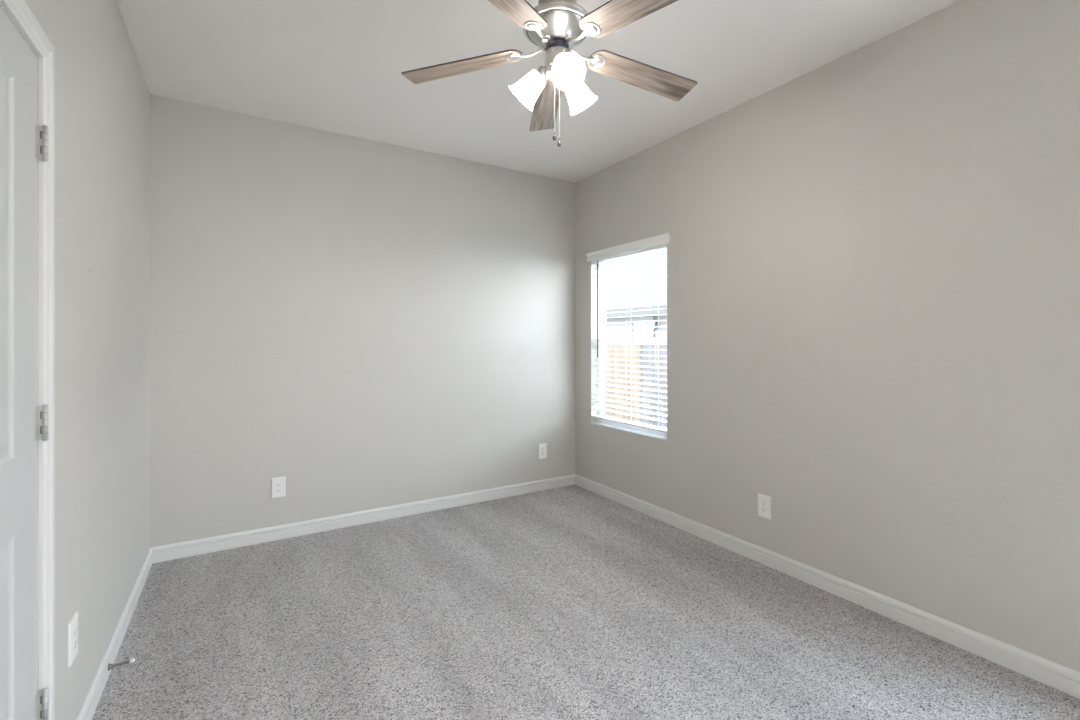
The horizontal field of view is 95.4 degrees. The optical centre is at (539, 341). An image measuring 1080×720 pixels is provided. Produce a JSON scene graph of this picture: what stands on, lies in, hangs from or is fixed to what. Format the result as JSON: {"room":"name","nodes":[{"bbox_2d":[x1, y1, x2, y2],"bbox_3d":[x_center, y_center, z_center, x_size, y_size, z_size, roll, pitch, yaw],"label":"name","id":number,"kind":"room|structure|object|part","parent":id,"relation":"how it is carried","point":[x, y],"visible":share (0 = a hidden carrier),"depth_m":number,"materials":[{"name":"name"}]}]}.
{"room":"empty bedroom","nodes":[
{"label":"empty bedroom","id":0,"kind":"room"},
{"bbox_2d":[0,0,149,719],"bbox_3d":[-1.091,-0.075,0.820,0.120,2.743,4.740,0,0,-32],"label":"wall","id":1,"kind":"structure","parent":0,"point":[102,95],"depth_m":1.79,"materials":[{"name":"beige paint"}]},
{"bbox_2d":[0,7,47,719],"bbox_3d":[-1.083,0.278,0.948,0.100,2.013,0.771,0,0,-32],"label":"door","id":2,"kind":"structure","parent":1,"relation":"in","point":[23,142],"depth_m":1.16,"materials":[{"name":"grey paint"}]},
{"bbox_2d":[0,0,54,719],"bbox_3d":[-1.137,0.250,0.911,0.138,2.092,0.898,0,0,-32],"label":"door frame","id":3,"kind":"structure","parent":1,"relation":"attached to","point":[19,11],"depth_m":1.29,"materials":[{"name":"white paint"}]},
{"bbox_2d":[68,612,77,666],"bbox_3d":[-1.451,0.925,1.529,0.008,0.131,0.081,0,0,-32],"label":"wall outlet","id":4,"kind":"object","parent":1,"relation":"attached to","point":[73,624],"visible":1,"depth_m":1.51,"materials":[{"name":"white plastic"}]},
{"bbox_2d":[73,639,76,650],"bbox_3d":[-1.449,0.945,1.530,0.001,0.028,0.034,0,0,-32],"label":"receptacle","id":5,"kind":"object","parent":4,"relation":"attached to","point":[74,640],"depth_m":1.53,"materials":[{"name":"grey plastic"}]},
{"bbox_2d":[73,626,76,637],"bbox_3d":[-1.449,0.905,1.530,0.001,0.028,0.034,0,0,-32],"label":"receptacle","id":6,"kind":"object","parent":4,"relation":"attached to","point":[74,627],"depth_m":1.53,"materials":[{"name":"grey plastic"}]},
{"bbox_2d":[76,548,152,719],"bbox_3d":[-1.798,1.251,2.099,0.014,0.090,1.820,0,0,-32],"label":"baseboard","id":7,"kind":"structure","parent":1,"relation":"attached to","point":[89,706],"depth_m":1.99,"materials":[{"name":"white paint"}]},
{"bbox_2d":[108,658,134,670],"bbox_3d":[-1.631,1.256,1.915,0.080,0.025,0.025,0,0,-32],"label":"door stop","id":8,"kind":"object","parent":7,"relation":"attached to","point":[110,666],"visible":1,"depth_m":1.91,"materials":[{"name":"grey metal"}]},
{"bbox_3d":[-1.637,1.256,1.911,0.064,0.025,0.025,0,0,-32],"label":"rod","id":9,"kind":"part","parent":8,"relation":"part of","materials":[{"name":"grey metal"}]},
{"bbox_2d":[150,94,574,547],"bbox_3d":[-1.011,-0.075,3.721,3.293,2.743,0.120,0,0,-32],"label":"wall","id":10,"kind":"structure","parent":0,"point":[363,324],"depth_m":3.42,"materials":[{"name":"beige paint"}]},
{"bbox_2d":[271,477,285,497],"bbox_3d":[-1.712,0.956,3.215,0.081,0.131,0.008,0,0,-32],"label":"wall outlet","id":11,"kind":"object","parent":10,"relation":"attached to","point":[278,485],"visible":1,"depth_m":3.21,"materials":[{"name":"white plastic"}]},
{"bbox_2d":[151,474,574,562],"bbox_3d":[-0.976,1.251,3.664,3.053,0.090,0.014,0,0,-32],"label":"baseboard","id":12,"kind":"structure","parent":10,"relation":"attached to","point":[162,553],"depth_m":3.41,"materials":[{"name":"white paint"}]},
{"bbox_2d":[539,443,546,458],"bbox_3d":[0.024,0.958,4.282,0.081,0.131,0.008,0,0,-32],"label":"wall outlet","id":13,"kind":"object","parent":10,"relation":"attached to","point":[542,447],"visible":1,"depth_m":4.28,"materials":[{"name":"white plastic"}]},
{"bbox_2d":[117,0,960,181],"bbox_3d":[0.601,-1.507,1.096,3.293,0.120,6.280,0,0,-32],"label":"ceiling","id":14,"kind":"structure","parent":0,"point":[336,66],"depth_m":2.53,"materials":[{"name":"paint"}]},
{"bbox_2d":[401,0,696,146],"bbox_3d":[0.099,-1.096,1.900,1.222,0.700,1.227,0,0,-32],"label":"ceiling fan","id":15,"kind":"object","parent":14,"relation":"hanging from","point":[554,26],"visible":1,"depth_m":1.90,"materials":[{"name":"brown wood"}]},
{"bbox_3d":[-0.309,-1.115,1.990,0.493,0.006,0.130,-5,9,13],"label":"fan blade","id":16,"kind":"part","parent":15,"relation":"part of","materials":[{"name":"brown wood"}]},
{"bbox_3d":[-0.129,-1.115,1.572,0.130,0.006,0.493,12,11,29],"label":"fan blade","id":17,"kind":"part","parent":15,"relation":"part of","materials":[{"name":"brown wood"}]},
{"bbox_3d":[-0.058,-0.991,1.942,0.136,0.144,0.139,0,0,-32],"label":"lamp shade","id":18,"kind":"part","parent":15,"relation":"part of","materials":[{"name":"white glass"}]},
{"bbox_2d":[536,66,546,81],"bbox_3d":[0.010,-1.049,1.927,0.067,0.061,0.058,0,0,-4],"label":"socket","id":19,"kind":"object","parent":15,"relation":"attached to","point":[541,73],"depth_m":1.90,"materials":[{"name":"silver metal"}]},
{"bbox_3d":[0.032,-1.115,2.291,0.130,0.006,0.493,-10,-4,-6],"label":"fan blade","id":20,"kind":"part","parent":15,"relation":"part of","materials":[{"name":"brown wood"}]},
{"bbox_3d":[0.056,-0.912,1.877,0.002,0.220,0.002,0,0,-32],"label":"pull chain","id":21,"kind":"part","parent":15,"relation":"part of","materials":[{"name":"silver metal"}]},
{"bbox_3d":[0.075,-0.901,1.883,0.002,0.241,0.002,0,0,-32],"label":"pull chain","id":22,"kind":"part","parent":15,"relation":"part of","materials":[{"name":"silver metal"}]},
{"bbox_3d":[0.089,-1.008,1.800,0.060,0.082,0.082,0,0,-32],"label":"bulb","id":23,"kind":"part","parent":15,"relation":"part of","materials":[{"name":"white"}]},
{"bbox_3d":[0.089,-0.991,1.779,0.122,0.144,0.144,0,0,-32],"label":"lamp shade","id":24,"kind":"part","parent":15,"relation":"part of","materials":[{"name":"white glass"}]},
{"bbox_3d":[0.156,-0.991,1.994,0.145,0.144,0.124,0,0,-32],"label":"lamp shade","id":25,"kind":"part","parent":15,"relation":"part of","materials":[{"name":"white glass"}]},
{"bbox_3d":[0.324,-1.115,1.614,0.130,0.006,0.493,14,-4,-41],"label":"fan blade","id":26,"kind":"part","parent":15,"relation":"part of","materials":[{"name":"brown wood"}]},
{"bbox_3d":[0.424,-1.115,2.058,0.493,0.006,0.130,5,-12,-23],"label":"fan blade","id":27,"kind":"part","parent":15,"relation":"part of","materials":[{"name":"brown wood"}]},
{"bbox_2d":[92,485,1079,719],"bbox_3d":[0.601,1.356,1.096,3.293,0.120,6.280,0,0,-32],"label":"floor","id":28,"kind":"structure","parent":0,"point":[571,602],"depth_m":2.14,"materials":[{"name":"grey carpet"}]},
{"bbox_2d":[575,0,1079,671],"bbox_3d":[1.613,-0.075,2.480,0.120,2.743,4.740,0,0,-32],"label":"wall","id":29,"kind":"structure","parent":0,"point":[873,254],"depth_m":2.32,"materials":[{"name":"beige paint"}]},
{"bbox_2d":[592,422,666,440],"bbox_3d":[0.706,0.709,3.909,0.069,0.004,0.888,0,0,-32],"label":"window sill","id":30,"kind":"structure","parent":29,"relation":"attached to","point":[596,423],"depth_m":3.86,"materials":[{"name":"white paint"}]},
{"bbox_2d":[597,247,666,437],"bbox_3d":[0.754,-0.011,3.938,0.054,1.445,0.888,0,0,-32],"label":"window","id":31,"kind":"structure","parent":29,"relation":"in","point":[633,341],"depth_m":4.25,"materials":[{"name":"white plastic"}]},
{"bbox_2d":[586,233,670,433],"bbox_3d":[0.692,-0.053,3.900,0.085,1.430,0.961,0,0,-32],"label":"window blind","id":32,"kind":"object","parent":31,"relation":"attached to","point":[658,242],"visible":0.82,"depth_m":3.84,"materials":[{"name":"white plastic"}]},
{"bbox_3d":[0.543,-0.023,4.171,0.055,1.332,0.002,0,0,-32],"label":"ladder cord","id":33,"kind":"part","parent":32,"relation":"part of","materials":[{"name":"white fabric"}]},
{"bbox_3d":[0.704,0.652,3.908,0.052,0.019,0.872,0,0,-32],"label":"rail","id":34,"kind":"part","parent":32,"relation":"part of","materials":[{"name":"white plastic"}]},
{"bbox_3d":[0.862,-0.023,3.651,0.055,1.332,0.002,0,0,-32],"label":"ladder cord","id":35,"kind":"part","parent":32,"relation":"part of","materials":[{"name":"white fabric"}]},
{"bbox_3d":[0.746,0.331,3.934,0.019,0.697,0.824,0,0,-32],"label":"sash","id":36,"kind":"part","parent":31,"relation":"part of","materials":[{"name":"white plastic"}]},
{"bbox_3d":[0.764,-0.343,3.945,0.019,0.718,0.824,0,0,-32],"label":"sash","id":37,"kind":"part","parent":31,"relation":"part of","materials":[{"name":"glass"}]},
{"bbox_2d":[758,493,770,519],"bbox_3d":[1.305,0.960,2.858,0.008,0.131,0.081,0,0,-32],"label":"wall outlet","id":38,"kind":"object","parent":29,"relation":"attached to","point":[764,502],"visible":1,"depth_m":2.85,"materials":[{"name":"white plastic"}]},
{"bbox_2d":[575,474,1079,698],"bbox_3d":[1.556,1.251,2.445,0.014,0.090,4.740,0,0,-32],"label":"baseboard","id":39,"kind":"structure","parent":29,"relation":"attached to","point":[1057,676],"depth_m":2.34,"materials":[{"name":"white paint"}]},
{"label":"outside","id":40,"kind":"structure","parent":0,"visible":0},
{"bbox_3d":[8.885,1.666,17.190,26.868,0.100,44.000,0,0,-32],"label":"ground","id":41,"kind":"structure","parent":40,"visible":0},
{"bbox_2d":[604,343,640,422],"bbox_3d":[-0.685,0.783,11.765,0.150,1.666,9.030,0,0,-32],"label":"wooden fence","id":42,"kind":"object","parent":41,"relation":"on","point":[613,345],"visible":0.03,"depth_m":8.23,"materials":[{"name":"beige wood"}]},
{"bbox_2d":[605,251,666,337],"bbox_3d":[4.852,-0.964,19.408,8.620,5.160,24.800,0,0,-32],"label":"sky","id":43,"kind":"structure","parent":41,"relation":"on","point":[619,327],"depth_m":15.76,"materials":[{"name":"grey"}]},
{"bbox_3d":[3.091,0.436,14.953,0.057,2.360,1.050,0,0,-32],"label":"door","id":44,"kind":"part","parent":43,"relation":"part of","materials":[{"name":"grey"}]},
{"bbox_3d":[3.121,-0.099,14.895,0.011,0.890,0.380,0,0,-32],"label":"door glass","id":45,"kind":"part","parent":43,"relation":"part of","materials":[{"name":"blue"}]},
{"bbox_2d":[641,345,666,427],"bbox_3d":[4.000,0.783,4.135,0.150,1.666,8.861,0,0,-32],"label":"wooden fence","id":46,"kind":"object","parent":41,"relation":"on","point":[661,347],"visible":0.05,"depth_m":7.63,"materials":[{"name":"grey wood"}]}
]}

